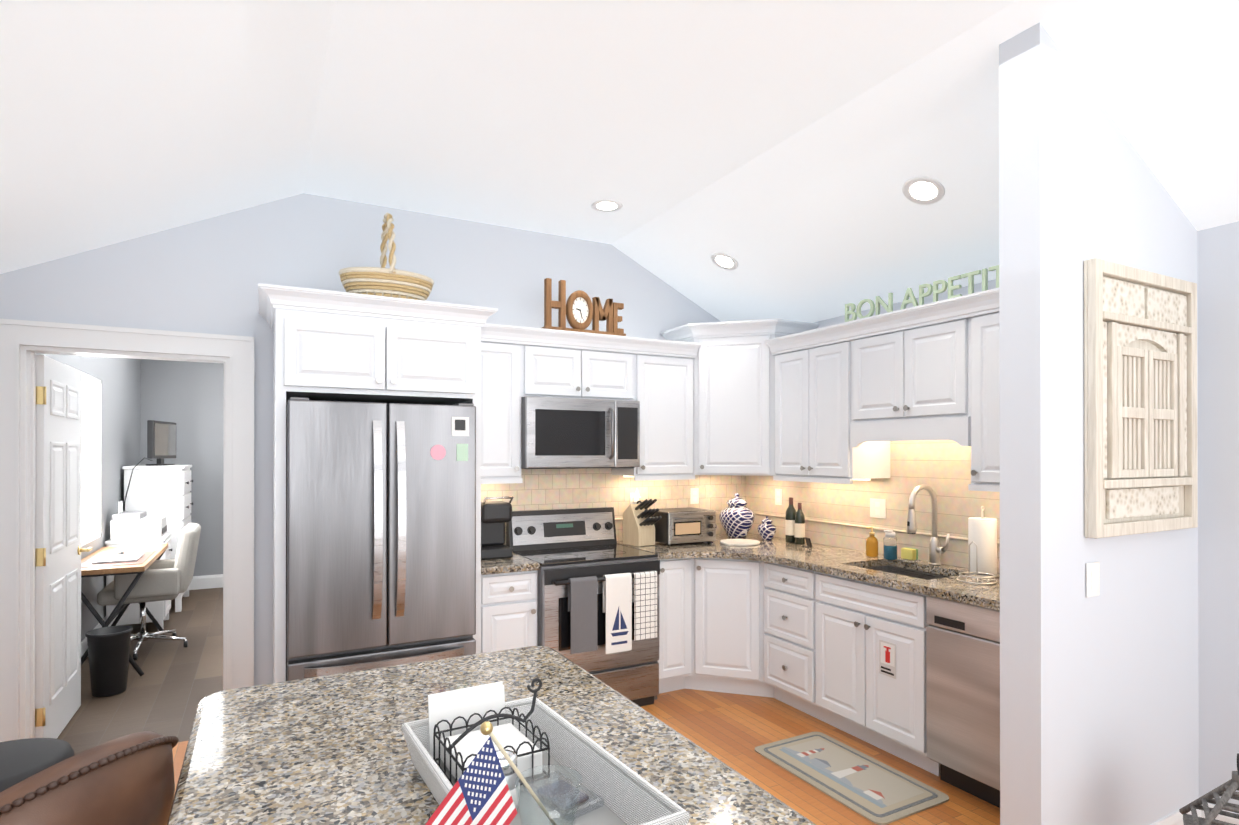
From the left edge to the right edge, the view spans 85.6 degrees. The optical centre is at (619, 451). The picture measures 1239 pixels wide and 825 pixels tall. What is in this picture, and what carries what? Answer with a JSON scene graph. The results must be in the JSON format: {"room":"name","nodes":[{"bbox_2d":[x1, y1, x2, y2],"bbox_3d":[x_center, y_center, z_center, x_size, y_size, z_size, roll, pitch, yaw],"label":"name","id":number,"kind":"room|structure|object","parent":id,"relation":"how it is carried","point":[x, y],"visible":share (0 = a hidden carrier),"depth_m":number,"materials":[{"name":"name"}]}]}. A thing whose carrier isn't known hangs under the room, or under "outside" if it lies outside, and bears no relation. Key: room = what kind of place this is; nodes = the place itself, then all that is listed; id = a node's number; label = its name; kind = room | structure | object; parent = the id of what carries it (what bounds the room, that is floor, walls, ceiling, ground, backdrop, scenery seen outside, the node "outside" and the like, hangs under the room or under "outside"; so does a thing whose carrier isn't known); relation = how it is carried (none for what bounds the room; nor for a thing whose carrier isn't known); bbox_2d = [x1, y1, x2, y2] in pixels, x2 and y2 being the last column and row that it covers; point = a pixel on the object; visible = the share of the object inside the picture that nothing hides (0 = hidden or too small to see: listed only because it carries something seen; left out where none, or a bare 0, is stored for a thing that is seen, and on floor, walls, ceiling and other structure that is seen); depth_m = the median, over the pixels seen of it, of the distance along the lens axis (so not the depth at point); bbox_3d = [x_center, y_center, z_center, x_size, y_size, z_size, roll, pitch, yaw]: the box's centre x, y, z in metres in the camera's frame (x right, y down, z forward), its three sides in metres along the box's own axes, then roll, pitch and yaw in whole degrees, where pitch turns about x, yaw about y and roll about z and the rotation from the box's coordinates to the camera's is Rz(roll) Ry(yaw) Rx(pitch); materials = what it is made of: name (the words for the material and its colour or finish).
{"room":"kitchen","nodes":[
{"label":"kitchen","id":0,"kind":"room"},
{"bbox_2d":[36,353,140,640],"bbox_3d":[-4.220,0.194,5.277,0.120,2.720,4.650,0,0,-28],"label":"wall","id":1,"kind":"structure","parent":0,"point":[120,378],"depth_m":5.93,"materials":[{"name":"grey paint"}]},
{"bbox_2d":[65,364,101,546],"bbox_3d":[-4.091,0.053,5.011,0.137,1.300,1.200,0,0,-28],"label":"window","id":2,"kind":"structure","parent":1,"relation":"in","point":[91,466],"depth_m":5.52,"materials":[{"name":"white"}]},
{"bbox_2d":[81,616,105,656],"bbox_3d":[-4.161,1.479,5.307,0.015,0.150,4.645,0,0,-28],"label":"baseboard","id":3,"kind":"structure","parent":1,"relation":"attached to","point":[84,646],"depth_m":5.00,"materials":[{"name":"white wood"}]},
{"bbox_2d":[123,457,152,510],"bbox_3d":[-4.571,0.799,6.344,0.218,1.492,0.216,0,0,-28],"label":"cables","id":4,"kind":"object","parent":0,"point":[129,483],"visible":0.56,"depth_m":6.26,"materials":[{"name":"black plastic"}]},
{"bbox_2d":[140,359,223,575],"bbox_3d":[-4.300,0.202,7.938,2.490,2.720,0.120,0,0,-28],"label":"wall","id":5,"kind":"structure","parent":0,"point":[187,397],"depth_m":7.61,"materials":[{"name":"grey paint"}]},
{"bbox_2d":[189,574,222,589],"bbox_3d":[-4.881,1.486,7.547,0.800,0.150,0.015,0,0,-28],"label":"baseboard","id":6,"kind":"structure","parent":5,"relation":"attached to","point":[206,582],"depth_m":7.63,"materials":[{"name":"white wood"}]},
{"bbox_2d":[0,193,720,685],"bbox_3d":[-1.036,0.041,4.275,4.790,3.020,0.120,0,0,-28],"label":"wall","id":7,"kind":"structure","parent":0,"point":[206,275],"depth_m":3.73,"materials":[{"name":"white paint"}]},
{"bbox_2d":[35,354,91,738],"bbox_3d":[-3.070,0.525,3.708,0.099,2.023,0.810,0,0,-28],"label":"door","id":8,"kind":"structure","parent":7,"relation":"in","point":[58,550],"depth_m":3.57,"materials":[{"name":"white wood"}]},
{"bbox_2d":[0,319,253,741],"bbox_3d":[-2.526,0.460,3.477,1.104,2.177,0.180,0,0,-28],"label":"door frame","id":9,"kind":"structure","parent":7,"relation":"attached to","point":[23,343],"depth_m":3.31,"materials":[{"name":"white wood"}]},
{"bbox_2d":[481,323,524,482],"bbox_3d":[-0.820,-0.287,4.123,0.343,0.895,0.349,0,0,-28],"label":"upper cabinet","id":10,"kind":"object","parent":7,"relation":"attached to","point":[502,348],"depth_m":3.98,"materials":[{"name":"white wood"}]},
{"bbox_2d":[525,327,636,400],"bbox_3d":[-0.322,-0.534,4.390,0.785,0.400,0.349,0,0,-28],"label":"upper cabinet","id":11,"kind":"object","parent":7,"relation":"attached to","point":[559,364],"depth_m":4.22,"materials":[{"name":"white wood"}]},
{"bbox_2d":[521,396,639,468],"bbox_3d":[-0.296,-0.113,4.340,0.781,0.436,0.454,0,0,-28],"label":"microwave","id":12,"kind":"object","parent":11,"relation":"attached to","point":[563,433],"visible":1,"depth_m":4.16,"materials":[{"name":"grey metal"}]},
{"bbox_2d":[542,278,625,335],"bbox_3d":[-0.227,-0.904,4.240,0.560,0.322,0.100,0,0,-28],"label":"home sign","id":13,"kind":"object","parent":11,"relation":"on","point":[580,310],"visible":0.98,"depth_m":4.21,"materials":[{"name":"brown wood"}]},
{"bbox_2d":[481,468,744,544],"bbox_3d":[-0.028,0.366,4.731,2.314,0.529,0.022,0,0,-28],"label":"backsplash","id":14,"kind":"structure","parent":7,"relation":"attached to","point":[551,489],"depth_m":4.70,"materials":[{"name":"tile"}]},
{"bbox_2d":[630,493,638,503],"bbox_3d":[0.106,0.352,4.800,0.075,0.118,0.006,0,0,-28],"label":"electrical outlet","id":15,"kind":"object","parent":14,"relation":"attached to","point":[632,496],"visible":0.4,"depth_m":4.79,"materials":[{"name":"white plastic"}]},
{"bbox_2d":[632,488,640,502],"bbox_3d":[0.123,0.307,4.790,0.060,0.110,0.026,0,0,-28],"label":"light","id":16,"kind":"object","parent":15,"relation":"attached to","point":[636,497],"visible":0.92,"depth_m":4.78,"materials":[{"name":"white"}]},
{"bbox_2d":[690,488,698,503],"bbox_3d":[0.565,0.333,5.045,0.075,0.118,0.006,0,0,-28],"label":"electrical outlet","id":17,"kind":"object","parent":14,"relation":"attached to","point":[694,495],"visible":1,"depth_m":5.04,"materials":[{"name":"white plastic"}]},
{"bbox_2d":[612,339,696,478],"bbox_3d":[0.234,-0.286,4.687,0.476,0.895,0.349,0,0,-28],"label":"upper cabinet","id":18,"kind":"object","parent":7,"relation":"attached to","point":[654,377],"depth_m":4.53,"materials":[{"name":"white wood"}]},
{"bbox_2d":[57,587,999,824],"bbox_3d":[-1.048,1.581,4.293,4.790,0.060,14.570,0,0,-28],"label":"floor","id":19,"kind":"structure","parent":0,"point":[732,730],"depth_m":3.88,"materials":[{"name":"brown wood"}]},
{"bbox_2d":[0,738,73,791],"bbox_3d":[-1.801,1.216,1.919,0.409,0.655,0.394,0,0,-28],"label":"chair","id":20,"kind":"object","parent":19,"relation":"on","point":[21,760],"visible":0.52,"depth_m":1.96,"materials":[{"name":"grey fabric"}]},
{"bbox_2d":[0,731,178,824],"bbox_3d":[-1.164,1.038,1.278,0.540,1.011,0.540,0,0,-28],"label":"bar stool","id":21,"kind":"object","parent":19,"relation":"on","point":[126,779],"visible":1,"depth_m":1.20,"materials":[{"name":"brown leather"}]},
{"bbox_2d":[85,625,132,696],"bbox_3d":[-3.288,1.351,4.314,0.244,0.400,0.244,0,0,-28],"label":"bin","id":22,"kind":"object","parent":19,"relation":"on","point":[108,650],"visible":1,"depth_m":4.24,"materials":[{"name":"black plastic"}]},
{"bbox_2d":[81,544,167,675],"bbox_3d":[-3.753,1.152,5.042,0.455,0.791,1.320,0,0,-28],"label":"desk","id":23,"kind":"object","parent":19,"relation":"on","point":[138,560],"visible":0.83,"depth_m":4.68,"materials":[{"name":"brown wood"}]},
{"bbox_2d":[105,533,171,630],"bbox_3d":[-4.242,1.156,5.942,0.452,0.800,0.470,0,0,-28],"label":"stand","id":24,"kind":"object","parent":19,"relation":"on","point":[159,610],"visible":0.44,"depth_m":5.76,"materials":[{"name":"white wood"}]},
{"bbox_2d":[110,501,166,539],"bbox_3d":[-4.253,0.595,5.938,0.367,0.318,0.390,0,0,-28],"label":"printer","id":25,"kind":"object","parent":24,"relation":"on","point":[126,525],"visible":0.98,"depth_m":5.78,"materials":[{"name":"white plastic"}]},
{"bbox_2d":[97,523,200,659],"bbox_3d":[-3.716,1.075,5.271,0.682,0.956,0.641,0,0,-28],"label":"office chair","id":26,"kind":"object","parent":19,"relation":"on","point":[165,579],"visible":0.88,"depth_m":5.13,"materials":[{"name":"white leather"}]},
{"bbox_2d":[122,465,192,611],"bbox_3d":[-4.648,0.848,6.786,0.512,1.420,0.870,0,0,-28],"label":"dresser","id":27,"kind":"object","parent":19,"relation":"on","point":[158,490],"visible":0.42,"depth_m":6.46,"materials":[{"name":"white wood"}]},
{"bbox_2d":[146,420,175,465],"bbox_3d":[-4.595,-0.083,6.699,0.222,0.440,0.532,0,0,-28],"label":"television","id":28,"kind":"object","parent":27,"relation":"on","point":[161,440],"visible":1,"depth_m":6.62,"materials":[{"name":"black plastic"}]},
{"bbox_2d":[258,283,497,682],"bbox_3d":[-1.322,0.389,3.643,1.134,2.319,0.717,0,0,-28],"label":"tall cabinet","id":29,"kind":"object","parent":19,"relation":"on","point":[328,345],"visible":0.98,"depth_m":3.35,"materials":[{"name":"white wood"}]},
{"bbox_2d":[338,213,433,300],"bbox_3d":[-1.209,-1.006,3.489,0.474,0.466,0.335,0,0,-28],"label":"basket","id":30,"kind":"object","parent":29,"relation":"on","point":[391,281],"visible":0.96,"depth_m":3.37,"materials":[{"name":"wicker"}]},
{"bbox_2d":[286,397,475,680],"bbox_3d":[-1.290,0.647,3.582,0.890,1.802,0.759,0,0,-28],"label":"fridge","id":31,"kind":"object","parent":19,"relation":"on","point":[380,535],"visible":0.77,"depth_m":3.27,"materials":[{"name":"grey metal"}]},
{"bbox_2d":[481,570,537,652],"bbox_3d":[-0.756,1.110,3.999,0.343,0.880,0.619,0,0,-28],"label":"base cabinet","id":32,"kind":"object","parent":19,"relation":"on","point":[508,610],"depth_m":3.73,"materials":[{"name":"white wood"}]},
{"bbox_2d":[481,553,539,574],"bbox_3d":[-0.750,0.650,3.988,0.341,0.040,0.647,0,0,-28],"label":"countertop","id":33,"kind":"structure","parent":32,"relation":"on","point":[516,563],"depth_m":3.75,"materials":[{"name":"stone"}]},
{"bbox_2d":[481,496,513,559],"bbox_3d":[-0.777,0.445,4.035,0.200,0.367,0.347,0,0,-28],"label":"coffee maker","id":34,"kind":"object","parent":33,"relation":"on","point":[496,516],"visible":0.71,"depth_m":3.94,"materials":[{"name":"black plastic"}]},
{"bbox_2d":[506,507,659,706],"bbox_3d":[-0.223,0.968,4.184,0.766,1.165,0.722,0,0,-28],"label":"range","id":35,"kind":"object","parent":19,"relation":"on","point":[598,601],"visible":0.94,"depth_m":3.96,"materials":[{"name":"grey metal"}]},
{"bbox_2d":[657,558,690,693],"bbox_3d":[0.200,1.112,4.511,0.285,0.880,0.619,0,0,-28],"label":"base cabinet","id":36,"kind":"object","parent":19,"relation":"on","point":[674,661],"depth_m":4.25,"materials":[{"name":"white wood"}]},
{"bbox_2d":[685,558,773,697],"bbox_3d":[0.806,1.112,4.661,0.928,0.879,0.927,0,0,-28],"label":"base cabinet","id":37,"kind":"object","parent":19,"relation":"on","point":[727,626],"visible":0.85,"depth_m":4.24,"materials":[{"name":"white wood"}]},
{"bbox_2d":[764,562,895,725],"bbox_3d":[1.272,1.111,4.119,0.619,0.880,0.459,0,0,-28],"label":"base cabinet","id":38,"kind":"object","parent":19,"relation":"on","point":[824,634],"depth_m":3.71,"materials":[{"name":"white wood"}]},
{"bbox_2d":[617,533,999,610],"bbox_3d":[1.110,0.755,3.795,1.210,0.251,2.742,0,0,-28],"label":"countertop","id":39,"kind":"structure","parent":38,"relation":"on","point":[926,578],"depth_m":3.85,"materials":[{"name":"stone"}]},
{"bbox_2d":[623,499,661,546],"bbox_3d":[0.158,0.471,4.517,0.143,0.317,0.272,0,0,-36],"label":"knife block","id":40,"kind":"object","parent":39,"relation":"on","point":[639,521],"visible":1,"depth_m":4.49,"materials":[{"name":"brown wood"}]},
{"bbox_2d":[651,507,715,545],"bbox_3d":[0.433,0.517,4.644,0.390,0.227,0.334,0,0,-28],"label":"toaster oven","id":41,"kind":"object","parent":39,"relation":"on","point":[682,525],"visible":0.9,"depth_m":4.52,"materials":[{"name":"silver metal"}]},
{"bbox_2d":[719,493,754,537],"bbox_3d":[0.873,0.469,4.978,0.264,0.324,0.264,0,0,-28],"label":"ginger jar","id":42,"kind":"object","parent":39,"relation":"on","point":[736,517],"visible":1,"depth_m":4.90,"materials":[{"name":"ceramic"}]},
{"bbox_2d":[720,539,759,545],"bbox_3d":[0.823,0.623,4.610,0.285,0.014,0.270,0,0,-28],"label":"plate","id":43,"kind":"object","parent":39,"relation":"on","point":[739,542],"visible":1,"depth_m":4.54,"materials":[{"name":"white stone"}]},
{"bbox_2d":[757,516,776,539],"bbox_3d":[1.061,0.547,4.817,0.136,0.168,0.136,0,0,-28],"label":"ginger jar","id":44,"kind":"object","parent":39,"relation":"on","point":[766,528],"visible":1,"depth_m":4.78,"materials":[{"name":"ceramic"}]},
{"bbox_2d":[785,497,795,542],"bbox_3d":[1.197,0.474,4.669,0.078,0.312,0.078,0,0,-28],"label":"wine bottle","id":45,"kind":"object","parent":39,"relation":"on","point":[790,522],"visible":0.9,"depth_m":4.64,"materials":[{"name":"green glass"}]},
{"bbox_2d":[794,503,804,543],"bbox_3d":[1.235,0.489,4.587,0.070,0.282,0.070,0,0,-28],"label":"wine bottle","id":46,"kind":"object","parent":39,"relation":"on","point":[799,529],"visible":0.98,"depth_m":4.56,"materials":[{"name":"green glass"}]},
{"bbox_2d":[804,537,811,546],"bbox_3d":[1.249,0.600,4.436,0.040,0.061,0.060,0,0,-8],"label":"thermometer","id":47,"kind":"object","parent":39,"relation":"on","point":[808,542],"visible":1,"depth_m":4.42,"materials":[{"name":"black plastic"}]},
{"bbox_2d":[866,527,877,556],"bbox_3d":[1.519,0.540,4.036,0.081,0.178,0.072,0,0,-28],"label":"soap dispenser","id":48,"kind":"object","parent":39,"relation":"on","point":[871,545],"visible":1,"depth_m":4.01,"materials":[{"name":"orange plastic"}]},
{"bbox_2d":[883,530,896,559],"bbox_3d":[1.585,0.543,3.924,0.083,0.170,0.076,0,0,-28],"label":"soap dispenser","id":49,"kind":"object","parent":39,"relation":"on","point":[890,545],"visible":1,"depth_m":3.90,"materials":[{"name":"blue plastic"}]},
{"bbox_2d":[898,547,919,562],"bbox_3d":[1.656,0.590,3.831,0.080,0.075,0.090,0,0,-28],"label":"sponge holder","id":50,"kind":"object","parent":39,"relation":"on","point":[909,555],"visible":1,"depth_m":3.81,"materials":[{"name":"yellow plastic"}]},
{"bbox_2d":[906,484,949,564],"bbox_3d":[1.687,0.403,3.651,0.248,0.450,0.130,0,0,-28],"label":"faucet","id":51,"kind":"object","parent":39,"relation":"on","point":[935,549],"visible":1,"depth_m":3.70,"materials":[{"name":"silver metal"}]},
{"bbox_2d":[957,541,997,584],"bbox_3d":[1.726,0.529,3.234,0.176,0.192,0.176,0,0,-28],"label":"paper towel holder","id":52,"kind":"object","parent":39,"relation":"on","point":[980,574],"visible":1,"depth_m":3.23,"materials":[{"name":"silver metal"}]},
{"bbox_2d":[966,506,998,577],"bbox_3d":[1.843,0.452,3.398,0.150,0.350,0.150,0,0,-28],"label":"paper towel","id":53,"kind":"object","parent":39,"relation":"on","point":[982,532],"visible":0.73,"depth_m":3.35,"materials":[{"name":"white paper"}]},
{"bbox_2d":[879,640,895,678],"bbox_3d":[1.335,1.033,3.335,0.003,0.170,0.100,0,0,-28],"label":"fire extinguisher sign","id":54,"kind":"object","parent":38,"relation":"attached to","point":[887,658],"visible":1,"depth_m":3.33,"materials":[{"name":"white plastic"}]},
{"bbox_2d":[755,732,948,824],"bbox_3d":[1.084,1.540,3.228,0.465,0.012,0.820,0,0,-28],"label":"rug","id":55,"kind":"object","parent":19,"relation":"on","point":[871,789],"visible":0.98,"depth_m":3.15,"materials":[{"name":"fabric"}]},
{"bbox_2d":[926,595,999,807],"bbox_3d":[1.853,1.108,3.019,0.627,0.877,0.609,0,0,-28],"label":"dishwasher","id":56,"kind":"object","parent":19,"relation":"on","point":[963,689],"visible":0.4,"depth_m":2.97,"materials":[{"name":"grey metal"}]},
{"bbox_2d":[1179,753,1238,824],"bbox_3d":[1.867,1.227,2.014,0.268,0.633,0.268,0,0,37],"label":"chair","id":57,"kind":"object","parent":19,"relation":"on","point":[1226,791],"visible":1,"depth_m":2.05,"materials":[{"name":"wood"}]},
{"bbox_3d":[0.144,1.106,0.786,0.622,0.868,2.760,0,0,-28],"label":"kitchen island","id":58,"kind":"object","parent":19,"relation":"on","visible":0},
{"bbox_2d":[167,646,815,824],"bbox_3d":[0.009,0.645,0.710,0.970,0.050,2.850,0,0,-28],"label":"island countertop","id":59,"kind":"structure","parent":58,"relation":"on","point":[328,750],"depth_m":1.40,"materials":[{"name":"stone"}]},
{"bbox_2d":[401,697,689,824],"bbox_3d":[-0.165,0.578,1.162,0.293,0.083,0.563,0,0,-31],"label":"tray","id":60,"kind":"object","parent":59,"relation":"on","point":[628,795],"visible":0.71,"depth_m":1.18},
{"bbox_2d":[428,681,505,758],"bbox_3d":[-0.308,0.545,1.363,0.160,0.125,0.019,0,0,-31],"label":"note card","id":61,"kind":"object","parent":60,"relation":"on","point":[452,705],"visible":0.64,"depth_m":1.36,"materials":[{"name":"white paper"}]},
{"bbox_2d":[433,678,549,785],"bbox_3d":[-0.236,0.527,1.284,0.192,0.157,0.180,0,0,-31],"label":"napkin holder","id":62,"kind":"object","parent":60,"relation":"on","point":[458,753],"visible":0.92,"depth_m":1.27,"materials":[{"name":"grey"}]},
{"bbox_2d":[425,721,580,824],"bbox_3d":[-0.140,0.466,0.938,0.119,0.279,0.305,0,0,22],"label":"flag","id":63,"kind":"object","parent":60,"relation":"on","point":[479,793],"visible":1,"depth_m":0.82,"materials":[{"name":"multicoloured fabric"}]},
{"bbox_2d":[496,749,519,809],"bbox_3d":[-0.205,0.561,1.134,0.073,0.090,0.061,0,0,-28],"label":"salt shaker","id":64,"kind":"object","parent":60,"relation":"on","point":[510,775],"visible":0.23,"depth_m":1.12,"materials":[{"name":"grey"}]},
{"bbox_2d":[523,771,603,820],"bbox_3d":[-0.099,0.598,1.169,0.080,0.016,0.140,0,0,-41],"label":"bag","id":65,"kind":"object","parent":60,"relation":"on","point":[583,797],"visible":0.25,"depth_m":1.16,"materials":[{"name":"plastic"}]},
{"bbox_2d":[0,0,1238,322],"bbox_3d":[0.662,-1.194,1.105,4.790,0.870,7.320,0,0,-28],"label":"ceiling","id":66,"kind":"structure","parent":0,"point":[782,152],"depth_m":2.69,"materials":[{"name":"white paint"}]},
{"bbox_2d":[591,200,622,211],"bbox_3d":[-0.075,-1.466,4.000,0.188,0.006,0.188,0,0,-28],"label":"recessed light","id":67,"kind":"object","parent":66,"relation":"in","point":[606,205],"visible":0.98,"depth_m":3.99,"materials":[{"name":"white"}]},
{"bbox_2d":[711,252,737,269],"bbox_3d":[0.683,-1.238,4.359,0.188,0.006,0.188,28,-13,-25],"label":"recessed light","id":68,"kind":"object","parent":66,"relation":"in","point":[723,261],"visible":1,"depth_m":4.35,"materials":[{"name":"white"}]},
{"bbox_2d":[902,177,944,204],"bbox_3d":[1.415,-1.213,3.118,0.188,0.006,0.188,28,-13,-25],"label":"recessed light","id":69,"kind":"object","parent":66,"relation":"in","point":[924,190],"visible":1,"depth_m":3.11,"materials":[{"name":"white"}]},
{"bbox_2d":[813,221,1238,813],"bbox_3d":[2.749,0.319,2.149,0.120,2.450,7.200,0,0,-28],"label":"wall","id":70,"kind":"structure","parent":0,"point":[1217,273],"depth_m":2.68,"materials":[{"name":"white paint"}]},
{"bbox_2d":[660,319,818,475],"bbox_3d":[0.835,-0.359,4.758,0.790,1.042,0.790,0,0,-28],"label":"upper cabinet","id":71,"kind":"object","parent":70,"relation":"attached to","point":[734,392],"visible":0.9,"depth_m":4.56,"materials":[{"name":"white wood"}]},
{"bbox_2d":[769,324,896,479],"bbox_3d":[1.341,-0.287,4.281,0.349,0.895,0.666,0,0,-28],"label":"upper cabinet","id":72,"kind":"object","parent":70,"relation":"attached to","point":[815,439],"depth_m":4.11,"materials":[{"name":"white wood"}]},
{"bbox_2d":[623,476,869,480],"bbox_3d":[0.588,0.000,3.455,2.140,0.340,2.540,0,0,-28],"label":"rail","id":73,"kind":"object","parent":72,"relation":"attached to","point":[853,479],"visible":0.12,"depth_m":4.04,"materials":[{"name":"beige"}]},
{"bbox_2d":[845,265,998,321],"bbox_3d":[1.537,-0.800,3.454,0.019,0.113,0.960,0,0,-28],"label":"sign","id":74,"kind":"object","parent":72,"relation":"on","point":[879,300],"visible":0.9,"depth_m":3.41,"materials":[{"name":"green"}]},
{"bbox_2d":[745,440,999,572],"bbox_3d":[1.635,0.231,4.078,0.022,0.797,2.743,0,0,-28],"label":"backsplash","id":75,"kind":"structure","parent":70,"relation":"attached to","point":[837,515],"depth_m":4.00,"materials":[{"name":"tile"}]},
{"bbox_2d":[775,489,781,504],"bbox_3d":[1.173,0.333,4.934,0.006,0.118,0.075,0,0,-28],"label":"electrical outlet","id":76,"kind":"object","parent":75,"relation":"attached to","point":[778,496],"visible":1,"depth_m":4.93,"materials":[{"name":"white plastic"}]},
{"bbox_2d":[870,498,885,518],"bbox_3d":[1.597,0.350,4.141,0.006,0.118,0.120,0,0,-28],"label":"light switch","id":77,"kind":"object","parent":75,"relation":"attached to","point":[877,508],"visible":1,"depth_m":4.13,"materials":[{"name":"white plastic"}]},
{"bbox_2d":[849,296,968,427],"bbox_3d":[1.673,-0.454,3.662,0.349,0.565,0.740,0,0,-28],"label":"upper cabinet","id":78,"kind":"object","parent":70,"relation":"attached to","point":[853,398],"depth_m":3.53,"materials":[{"name":"white wood"}]},
{"bbox_2d":[965,288,999,487],"bbox_3d":[1.991,-0.291,3.066,0.349,0.895,0.610,0,0,-28],"label":"upper cabinet","id":79,"kind":"object","parent":70,"relation":"attached to","point":[982,429],"depth_m":3.18,"materials":[{"name":"white wood"}]},
{"bbox_2d":[1203,803,1238,824],"bbox_3d":[3.374,1.478,0.835,0.015,0.125,4.300,0,0,-28],"label":"baseboard","id":80,"kind":"structure","parent":70,"relation":"attached to","point":[1219,817],"depth_m":2.65,"materials":[{"name":"white wood"}]},
{"bbox_2d":[999,22,1198,824],"bbox_3d":[1.848,0.059,2.541,1.100,2.972,0.140,0,0,-28],"label":"wall","id":81,"kind":"structure","parent":0,"point":[1099,709],"depth_m":2.32,"materials":[{"name":"white paint"}]},
{"bbox_2d":[1086,562,1099,597],"bbox_3d":[1.668,0.450,2.357,0.080,0.120,0.009,0,0,-28],"label":"switch plate","id":82,"kind":"object","parent":81,"relation":"attached to","point":[1092,579],"visible":1,"depth_m":2.35,"materials":[{"name":"white plastic"}]},
{"bbox_2d":[1084,258,1197,537],"bbox_3d":[1.957,-0.184,2.492,0.735,0.967,0.045,0,0,-28],"label":"panel frame","id":83,"kind":"object","parent":81,"relation":"attached to","point":[1140,405],"visible":1,"depth_m":2.46,"materials":[{"name":"white wood"}]},
{"bbox_2d":[1151,805,1202,824],"bbox_3d":[1.870,1.483,2.460,1.094,0.125,0.014,0,0,-28],"label":"baseboard","id":84,"kind":"structure","parent":81,"relation":"attached to","point":[1175,818],"depth_m":2.62,"materials":[{"name":"white wood"}]}
]}

